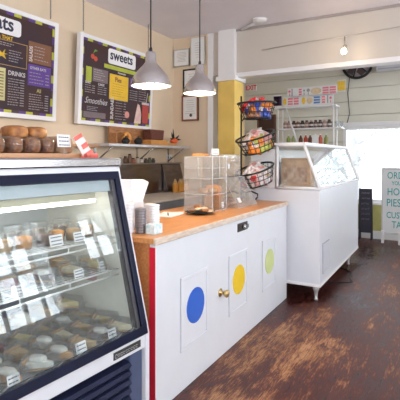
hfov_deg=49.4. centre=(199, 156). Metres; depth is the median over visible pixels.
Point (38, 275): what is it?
slice
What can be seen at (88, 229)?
tub
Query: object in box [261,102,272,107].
snack bag
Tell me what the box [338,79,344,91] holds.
menu card
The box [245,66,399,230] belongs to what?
wall
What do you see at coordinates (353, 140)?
tree
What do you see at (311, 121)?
sauce jar
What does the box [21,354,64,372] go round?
pastry
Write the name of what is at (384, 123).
trim
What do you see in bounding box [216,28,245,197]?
wall column
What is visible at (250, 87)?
exit sign
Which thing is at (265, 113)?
snack bag
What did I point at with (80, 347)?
price card
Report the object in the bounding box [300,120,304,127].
sauce jar
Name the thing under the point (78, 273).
price card
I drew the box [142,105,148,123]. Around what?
picture
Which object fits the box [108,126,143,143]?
wooden crate
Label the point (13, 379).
price card
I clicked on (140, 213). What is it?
ribbed canister
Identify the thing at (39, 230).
tub
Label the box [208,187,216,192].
roll
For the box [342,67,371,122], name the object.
exhaust fan
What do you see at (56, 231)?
tub
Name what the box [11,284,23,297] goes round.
price card
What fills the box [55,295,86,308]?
lemon slice
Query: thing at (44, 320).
apple slice
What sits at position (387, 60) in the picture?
trim
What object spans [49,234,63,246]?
price card
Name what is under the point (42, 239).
tub
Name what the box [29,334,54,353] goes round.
slice
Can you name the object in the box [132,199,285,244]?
countertop
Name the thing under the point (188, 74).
framed certificate
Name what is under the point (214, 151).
price card
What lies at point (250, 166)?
snack bag
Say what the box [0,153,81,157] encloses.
board
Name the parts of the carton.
printed panel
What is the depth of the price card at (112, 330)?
1.99 m
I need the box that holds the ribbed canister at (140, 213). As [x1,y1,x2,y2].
[135,207,145,233]
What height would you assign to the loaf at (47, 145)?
0.085 m
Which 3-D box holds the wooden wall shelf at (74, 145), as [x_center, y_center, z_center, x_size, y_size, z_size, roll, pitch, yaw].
[-1.244,-0.115,4.453,0.178,0.030,0.420,0,0,29]
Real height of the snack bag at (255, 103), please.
0.167 m
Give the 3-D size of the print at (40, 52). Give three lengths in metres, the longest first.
0.157 x 0.122 x 0.002 m
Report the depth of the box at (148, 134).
5.30 m
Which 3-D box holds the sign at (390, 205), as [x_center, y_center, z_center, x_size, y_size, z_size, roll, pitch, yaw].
[3.159,0.765,6.729,0.660,1.189,0.126,0,0,31]
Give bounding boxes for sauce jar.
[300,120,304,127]
[305,120,308,127]
[309,120,312,127]
[327,119,331,126]
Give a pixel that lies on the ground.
(374, 183)
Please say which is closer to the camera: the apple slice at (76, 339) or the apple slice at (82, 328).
the apple slice at (76, 339)
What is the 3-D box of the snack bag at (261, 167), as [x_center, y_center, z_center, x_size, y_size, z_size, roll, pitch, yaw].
[0.582,0.116,4.126,0.155,0.111,0.142,0,0,41]
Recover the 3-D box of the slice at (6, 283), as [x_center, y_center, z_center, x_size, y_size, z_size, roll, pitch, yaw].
[-0.783,0.529,1.832,0.169,0.062,0.104,0,0,33]
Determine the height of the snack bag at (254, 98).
0.140 m
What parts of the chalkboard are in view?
leg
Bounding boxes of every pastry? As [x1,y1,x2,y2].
[0,361,26,389]
[4,341,36,360]
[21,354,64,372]
[43,344,72,360]
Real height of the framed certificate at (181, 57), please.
0.240 m
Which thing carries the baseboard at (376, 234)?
attached to the wall at (374, 97)
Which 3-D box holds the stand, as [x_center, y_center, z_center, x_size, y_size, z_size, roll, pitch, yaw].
[0.526,-0.080,4.187,0.403,1.020,0.430,0,0,-42]
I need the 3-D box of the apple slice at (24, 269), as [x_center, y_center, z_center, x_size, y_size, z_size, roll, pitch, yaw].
[-0.788,0.529,2.076,0.169,0.062,0.104,0,0,9]
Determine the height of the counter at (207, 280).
0.932 m
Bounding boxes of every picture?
[134,104,140,123]
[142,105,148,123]
[307,97,312,103]
[311,87,320,93]
[314,96,319,103]
[322,87,328,93]
[330,86,335,92]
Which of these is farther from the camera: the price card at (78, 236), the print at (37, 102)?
the print at (37, 102)
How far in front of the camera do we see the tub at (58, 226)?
2.19 m
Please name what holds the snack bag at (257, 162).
on the snack bag
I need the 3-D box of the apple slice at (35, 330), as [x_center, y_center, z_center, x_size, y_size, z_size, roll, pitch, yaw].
[-0.729,0.813,2.048,0.169,0.062,0.104,0,0,18]
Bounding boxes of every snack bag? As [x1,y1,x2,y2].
[241,165,251,178]
[242,97,255,111]
[242,132,252,145]
[244,103,252,114]
[244,136,250,151]
[246,169,263,188]
[247,103,261,118]
[248,137,260,154]
[248,159,260,170]
[249,127,261,132]
[251,130,271,142]
[251,164,270,174]
[252,133,271,154]
[254,102,267,118]
[254,169,267,186]
[261,102,270,118]
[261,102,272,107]
[263,165,272,184]
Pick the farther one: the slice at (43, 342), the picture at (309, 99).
the picture at (309, 99)
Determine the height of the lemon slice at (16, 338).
0.062 m
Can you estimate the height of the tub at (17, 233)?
0.085 m
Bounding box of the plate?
[185,209,214,214]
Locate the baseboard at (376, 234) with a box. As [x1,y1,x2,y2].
[358,229,397,240]
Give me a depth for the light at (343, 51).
4.83 m
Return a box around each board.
[0,4,58,121]
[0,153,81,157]
[74,31,152,128]
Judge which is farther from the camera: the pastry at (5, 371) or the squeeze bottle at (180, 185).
the squeeze bottle at (180, 185)
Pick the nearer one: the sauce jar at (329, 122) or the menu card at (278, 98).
the sauce jar at (329, 122)
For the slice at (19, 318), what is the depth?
2.00 m
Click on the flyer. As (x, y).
(82, 145)
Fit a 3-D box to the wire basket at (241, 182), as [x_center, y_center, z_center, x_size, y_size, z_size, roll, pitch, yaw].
[0.523,0.174,4.178,0.384,0.266,0.374,0,0,29]
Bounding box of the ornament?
[170,130,180,142]
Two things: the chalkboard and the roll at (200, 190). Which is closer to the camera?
the roll at (200, 190)
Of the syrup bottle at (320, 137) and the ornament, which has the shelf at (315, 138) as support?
the syrup bottle at (320, 137)
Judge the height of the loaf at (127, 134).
0.152 m
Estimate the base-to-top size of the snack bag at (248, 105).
0.154 m
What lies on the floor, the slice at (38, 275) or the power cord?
the power cord
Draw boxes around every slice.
[0,269,15,278]
[0,275,26,292]
[0,317,13,334]
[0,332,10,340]
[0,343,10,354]
[4,312,40,325]
[6,322,31,332]
[8,327,40,346]
[18,263,49,274]
[25,269,54,285]
[27,318,53,336]
[28,300,52,316]
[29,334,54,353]
[34,310,57,323]
[45,316,79,329]
[49,253,70,266]
[50,327,82,341]
[51,307,71,316]
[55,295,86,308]
[58,262,80,274]
[68,330,95,349]
[69,309,91,321]
[70,320,94,333]
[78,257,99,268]
[87,325,112,340]
[89,310,114,325]
[106,319,130,331]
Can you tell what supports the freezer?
on the floor
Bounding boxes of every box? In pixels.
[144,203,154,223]
[146,223,161,234]
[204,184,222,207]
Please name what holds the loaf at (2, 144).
on the board at (2, 155)
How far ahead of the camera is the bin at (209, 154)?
3.83 m
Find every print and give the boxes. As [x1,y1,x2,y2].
[7,78,23,106]
[9,50,22,62]
[29,72,48,85]
[29,94,47,110]
[34,46,47,62]
[74,133,92,154]
[112,83,125,97]
[115,100,125,119]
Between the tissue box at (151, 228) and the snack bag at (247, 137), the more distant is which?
the snack bag at (247, 137)
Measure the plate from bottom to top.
0.024 m
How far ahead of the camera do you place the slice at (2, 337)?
1.99 m
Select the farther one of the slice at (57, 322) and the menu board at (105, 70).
the menu board at (105, 70)
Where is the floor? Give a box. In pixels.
[172,237,399,399]
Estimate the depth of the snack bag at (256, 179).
4.07 m
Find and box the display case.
[0,158,148,399]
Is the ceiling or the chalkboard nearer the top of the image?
the ceiling
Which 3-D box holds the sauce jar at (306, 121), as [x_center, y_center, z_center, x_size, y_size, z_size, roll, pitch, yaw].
[1.686,-0.518,6.866,0.066,0.120,0.067,0,0,29]
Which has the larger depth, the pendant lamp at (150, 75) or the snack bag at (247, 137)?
the snack bag at (247, 137)
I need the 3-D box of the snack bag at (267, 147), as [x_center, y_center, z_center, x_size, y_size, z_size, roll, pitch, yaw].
[0.578,-0.123,4.076,0.195,0.204,0.055,0,0,-6]
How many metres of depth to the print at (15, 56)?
3.78 m
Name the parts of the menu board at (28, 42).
pale yellow panel, title plate, purple panel, brown panel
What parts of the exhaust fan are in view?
fan cord, blade, plate, blade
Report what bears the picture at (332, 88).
attached to the shelf at (315, 138)
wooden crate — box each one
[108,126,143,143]
[142,129,167,145]
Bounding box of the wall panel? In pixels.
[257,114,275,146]
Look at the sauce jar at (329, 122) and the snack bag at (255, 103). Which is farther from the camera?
the sauce jar at (329, 122)
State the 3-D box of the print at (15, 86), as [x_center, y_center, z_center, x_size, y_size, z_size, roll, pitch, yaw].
[-1.604,-0.563,3.792,0.002,0.229,0.163,3,1,29]
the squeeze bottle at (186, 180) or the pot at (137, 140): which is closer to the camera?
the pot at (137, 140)
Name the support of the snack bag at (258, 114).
in the stand
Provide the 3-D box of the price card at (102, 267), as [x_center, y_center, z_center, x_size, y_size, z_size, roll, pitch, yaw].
[-0.483,0.538,2.149,0.013,0.044,0.025,0,0,34]
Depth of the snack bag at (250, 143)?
4.06 m
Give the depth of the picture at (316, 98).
6.71 m
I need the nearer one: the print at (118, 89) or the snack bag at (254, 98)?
the snack bag at (254, 98)
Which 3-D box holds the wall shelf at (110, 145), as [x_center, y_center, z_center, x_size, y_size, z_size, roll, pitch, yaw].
[-0.672,-0.030,5.348,0.299,0.230,1.660,0,0,29]
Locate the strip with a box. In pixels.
[287,84,336,96]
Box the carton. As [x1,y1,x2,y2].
[281,158,313,186]
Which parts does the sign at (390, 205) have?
leg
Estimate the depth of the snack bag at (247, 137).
4.12 m
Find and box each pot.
[122,136,129,143]
[134,136,142,143]
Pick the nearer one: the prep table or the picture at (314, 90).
the prep table
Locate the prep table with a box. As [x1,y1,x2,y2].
[143,190,204,210]
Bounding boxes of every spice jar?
[123,156,127,162]
[127,154,131,162]
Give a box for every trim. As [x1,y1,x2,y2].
[208,33,217,184]
[236,3,399,31]
[236,56,399,78]
[338,121,399,126]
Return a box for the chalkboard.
[359,188,372,239]
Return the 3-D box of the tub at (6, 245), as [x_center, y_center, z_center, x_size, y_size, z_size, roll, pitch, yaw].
[-0.814,0.357,1.804,0.083,0.085,0.083,0,0,29]
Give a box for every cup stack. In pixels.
[126,202,133,233]
[149,204,159,222]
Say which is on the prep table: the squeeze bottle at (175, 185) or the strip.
the squeeze bottle at (175, 185)
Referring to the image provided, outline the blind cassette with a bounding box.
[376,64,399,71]
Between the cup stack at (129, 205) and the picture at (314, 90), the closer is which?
the cup stack at (129, 205)
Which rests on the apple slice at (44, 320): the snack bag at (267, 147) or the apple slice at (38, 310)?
the apple slice at (38, 310)
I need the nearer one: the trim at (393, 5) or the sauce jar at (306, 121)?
the trim at (393, 5)
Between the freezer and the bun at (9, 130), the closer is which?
the bun at (9, 130)
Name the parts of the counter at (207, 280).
panel, panel moulding, door knob, panel moulding, lock plate, panel moulding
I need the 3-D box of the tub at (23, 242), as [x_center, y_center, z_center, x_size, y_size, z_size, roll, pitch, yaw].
[-0.766,0.357,1.893,0.083,0.085,0.083,0,0,29]
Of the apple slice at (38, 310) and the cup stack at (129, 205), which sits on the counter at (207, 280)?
the cup stack at (129, 205)
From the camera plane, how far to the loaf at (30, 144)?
1.99 m
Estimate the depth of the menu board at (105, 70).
4.82 m
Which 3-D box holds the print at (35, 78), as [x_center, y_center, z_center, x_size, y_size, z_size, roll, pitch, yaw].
[-1.478,-0.718,4.002,0.002,0.096,0.217,3,1,29]
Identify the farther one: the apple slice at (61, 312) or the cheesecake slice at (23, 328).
the apple slice at (61, 312)
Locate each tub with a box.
[0,232,14,253]
[3,224,22,243]
[13,228,33,249]
[28,221,46,239]
[35,226,53,246]
[47,223,65,241]
[52,218,68,229]
[64,221,81,240]
[78,219,93,236]
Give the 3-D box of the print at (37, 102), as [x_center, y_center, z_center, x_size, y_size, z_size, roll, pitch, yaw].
[-1.486,-0.501,4.007,0.002,0.141,0.217,3,1,29]
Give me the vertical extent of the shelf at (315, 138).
2.320 m
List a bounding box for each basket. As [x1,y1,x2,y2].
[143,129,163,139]
[235,129,274,155]
[235,161,273,188]
[237,100,276,121]
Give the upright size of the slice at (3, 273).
0.062 m
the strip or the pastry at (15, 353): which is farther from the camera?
the strip
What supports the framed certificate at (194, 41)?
attached to the wall at (250, 56)
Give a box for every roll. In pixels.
[198,188,207,192]
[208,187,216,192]
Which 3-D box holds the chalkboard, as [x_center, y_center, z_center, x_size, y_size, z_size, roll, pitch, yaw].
[2.743,0.941,7.198,0.205,0.840,0.144,0,0,29]
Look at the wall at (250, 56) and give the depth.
5.38 m
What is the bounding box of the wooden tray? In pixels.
[192,153,208,155]
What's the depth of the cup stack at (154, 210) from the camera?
2.54 m
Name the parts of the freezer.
lid, leg, canopy frame, trim, slanted glass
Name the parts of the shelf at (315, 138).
lower menu strip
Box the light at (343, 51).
[262,26,399,54]
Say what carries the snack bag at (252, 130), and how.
on the snack bag at (247, 137)
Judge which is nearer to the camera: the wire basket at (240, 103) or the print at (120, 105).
the wire basket at (240, 103)
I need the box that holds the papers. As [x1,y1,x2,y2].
[159,212,184,217]
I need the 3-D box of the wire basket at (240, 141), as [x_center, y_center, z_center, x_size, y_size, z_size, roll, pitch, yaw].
[0.527,-0.141,4.165,0.392,0.268,0.381,0,0,29]
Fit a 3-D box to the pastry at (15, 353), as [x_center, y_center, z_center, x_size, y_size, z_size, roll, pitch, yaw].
[-0.733,0.813,1.806,0.169,0.062,0.104,0,0,19]
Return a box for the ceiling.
[84,0,399,38]
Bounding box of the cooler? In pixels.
[119,163,163,193]
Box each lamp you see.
[0,180,109,212]
[130,0,170,88]
[183,0,216,95]
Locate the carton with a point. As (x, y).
(294, 171)
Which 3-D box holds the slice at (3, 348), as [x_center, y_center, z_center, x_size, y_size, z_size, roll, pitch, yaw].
[-0.854,0.813,1.860,0.169,0.062,0.104,0,0,7]
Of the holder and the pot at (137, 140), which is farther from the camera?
the pot at (137, 140)
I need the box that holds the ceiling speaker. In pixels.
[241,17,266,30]
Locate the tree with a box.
[347,129,399,197]
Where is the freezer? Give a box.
[249,142,358,299]
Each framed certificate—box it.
[173,48,189,66]
[182,95,198,120]
[183,68,194,95]
[191,36,204,65]
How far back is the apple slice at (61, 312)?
2.29 m
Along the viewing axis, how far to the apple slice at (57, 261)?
2.19 m
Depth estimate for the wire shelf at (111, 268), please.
2.03 m
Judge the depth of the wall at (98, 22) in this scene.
4.73 m
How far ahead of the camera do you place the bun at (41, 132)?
2.06 m
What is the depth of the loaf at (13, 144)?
1.93 m
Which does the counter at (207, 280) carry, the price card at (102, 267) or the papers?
the papers
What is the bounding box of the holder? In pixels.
[121,179,148,227]
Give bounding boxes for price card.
[6,372,20,387]
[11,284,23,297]
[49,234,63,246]
[57,134,70,152]
[73,231,84,241]
[73,268,83,278]
[75,340,86,354]
[99,261,104,270]
[107,327,116,338]
[212,149,218,154]
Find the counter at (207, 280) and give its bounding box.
[132,199,288,399]
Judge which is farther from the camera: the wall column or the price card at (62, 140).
the wall column
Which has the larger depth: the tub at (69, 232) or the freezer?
the freezer
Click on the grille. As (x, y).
(114, 382)
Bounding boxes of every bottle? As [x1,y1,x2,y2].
[173,179,177,192]
[178,179,182,191]
[185,179,188,190]
[319,134,322,143]
[324,134,327,144]
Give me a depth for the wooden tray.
3.60 m
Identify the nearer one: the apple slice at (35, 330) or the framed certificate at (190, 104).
the apple slice at (35, 330)
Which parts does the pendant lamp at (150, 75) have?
cord, lamp shade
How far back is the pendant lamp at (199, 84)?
3.28 m
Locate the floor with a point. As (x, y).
(343, 344)
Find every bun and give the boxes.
[0,125,28,137]
[27,127,46,138]
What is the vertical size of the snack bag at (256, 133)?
0.146 m
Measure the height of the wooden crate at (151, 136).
0.190 m
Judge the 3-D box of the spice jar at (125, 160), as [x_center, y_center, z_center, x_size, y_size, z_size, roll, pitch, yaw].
[-0.876,0.033,5.107,0.052,0.082,0.052,0,0,29]
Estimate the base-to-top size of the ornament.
0.198 m
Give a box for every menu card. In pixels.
[274,95,281,106]
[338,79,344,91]
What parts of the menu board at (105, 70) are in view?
lime panel, text panel, gold panel, title plate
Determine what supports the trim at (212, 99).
attached to the wall at (250, 56)
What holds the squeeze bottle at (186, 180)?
on the prep table
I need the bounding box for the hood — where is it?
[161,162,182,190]
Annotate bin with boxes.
[206,154,238,176]
[223,176,256,207]
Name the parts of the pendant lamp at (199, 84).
lamp shade, cord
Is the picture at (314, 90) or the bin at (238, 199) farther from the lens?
the picture at (314, 90)
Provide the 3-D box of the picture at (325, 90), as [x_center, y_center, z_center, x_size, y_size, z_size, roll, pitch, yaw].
[1.917,-1.021,6.643,0.092,0.102,0.003,0,0,29]
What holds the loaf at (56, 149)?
on the board at (2, 155)
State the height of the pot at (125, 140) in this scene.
0.091 m
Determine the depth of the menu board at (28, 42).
3.88 m
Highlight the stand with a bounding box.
[224,96,276,201]
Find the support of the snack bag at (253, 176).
in the stand
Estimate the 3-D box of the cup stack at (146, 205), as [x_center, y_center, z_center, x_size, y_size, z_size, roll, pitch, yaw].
[-0.315,0.360,2.702,0.060,0.140,0.060,0,0,29]
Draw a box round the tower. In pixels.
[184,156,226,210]
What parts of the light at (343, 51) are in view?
stem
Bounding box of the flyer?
[73,133,97,157]
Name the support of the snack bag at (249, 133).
in the stand
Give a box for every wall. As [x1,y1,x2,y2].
[0,0,244,198]
[174,7,399,190]
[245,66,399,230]
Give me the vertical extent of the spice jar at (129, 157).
0.112 m
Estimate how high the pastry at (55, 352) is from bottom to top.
0.062 m
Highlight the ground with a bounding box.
[360,176,381,198]
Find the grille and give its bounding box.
[51,359,131,399]
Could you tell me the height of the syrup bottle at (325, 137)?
0.195 m
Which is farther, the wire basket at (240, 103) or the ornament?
the ornament
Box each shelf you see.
[0,228,116,269]
[0,258,118,311]
[73,144,98,147]
[92,143,189,161]
[274,94,344,148]
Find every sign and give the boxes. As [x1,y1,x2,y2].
[246,84,256,91]
[381,168,399,244]
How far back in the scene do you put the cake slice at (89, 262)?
2.18 m
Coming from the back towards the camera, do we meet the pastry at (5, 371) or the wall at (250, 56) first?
the wall at (250, 56)
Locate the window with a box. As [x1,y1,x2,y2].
[343,125,399,204]
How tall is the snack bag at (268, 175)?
0.190 m
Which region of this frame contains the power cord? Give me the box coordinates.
[325,267,352,282]
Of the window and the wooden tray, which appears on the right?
the window
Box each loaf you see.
[0,135,5,152]
[1,135,22,152]
[20,135,40,152]
[38,136,54,152]
[46,136,72,152]
[122,132,131,143]

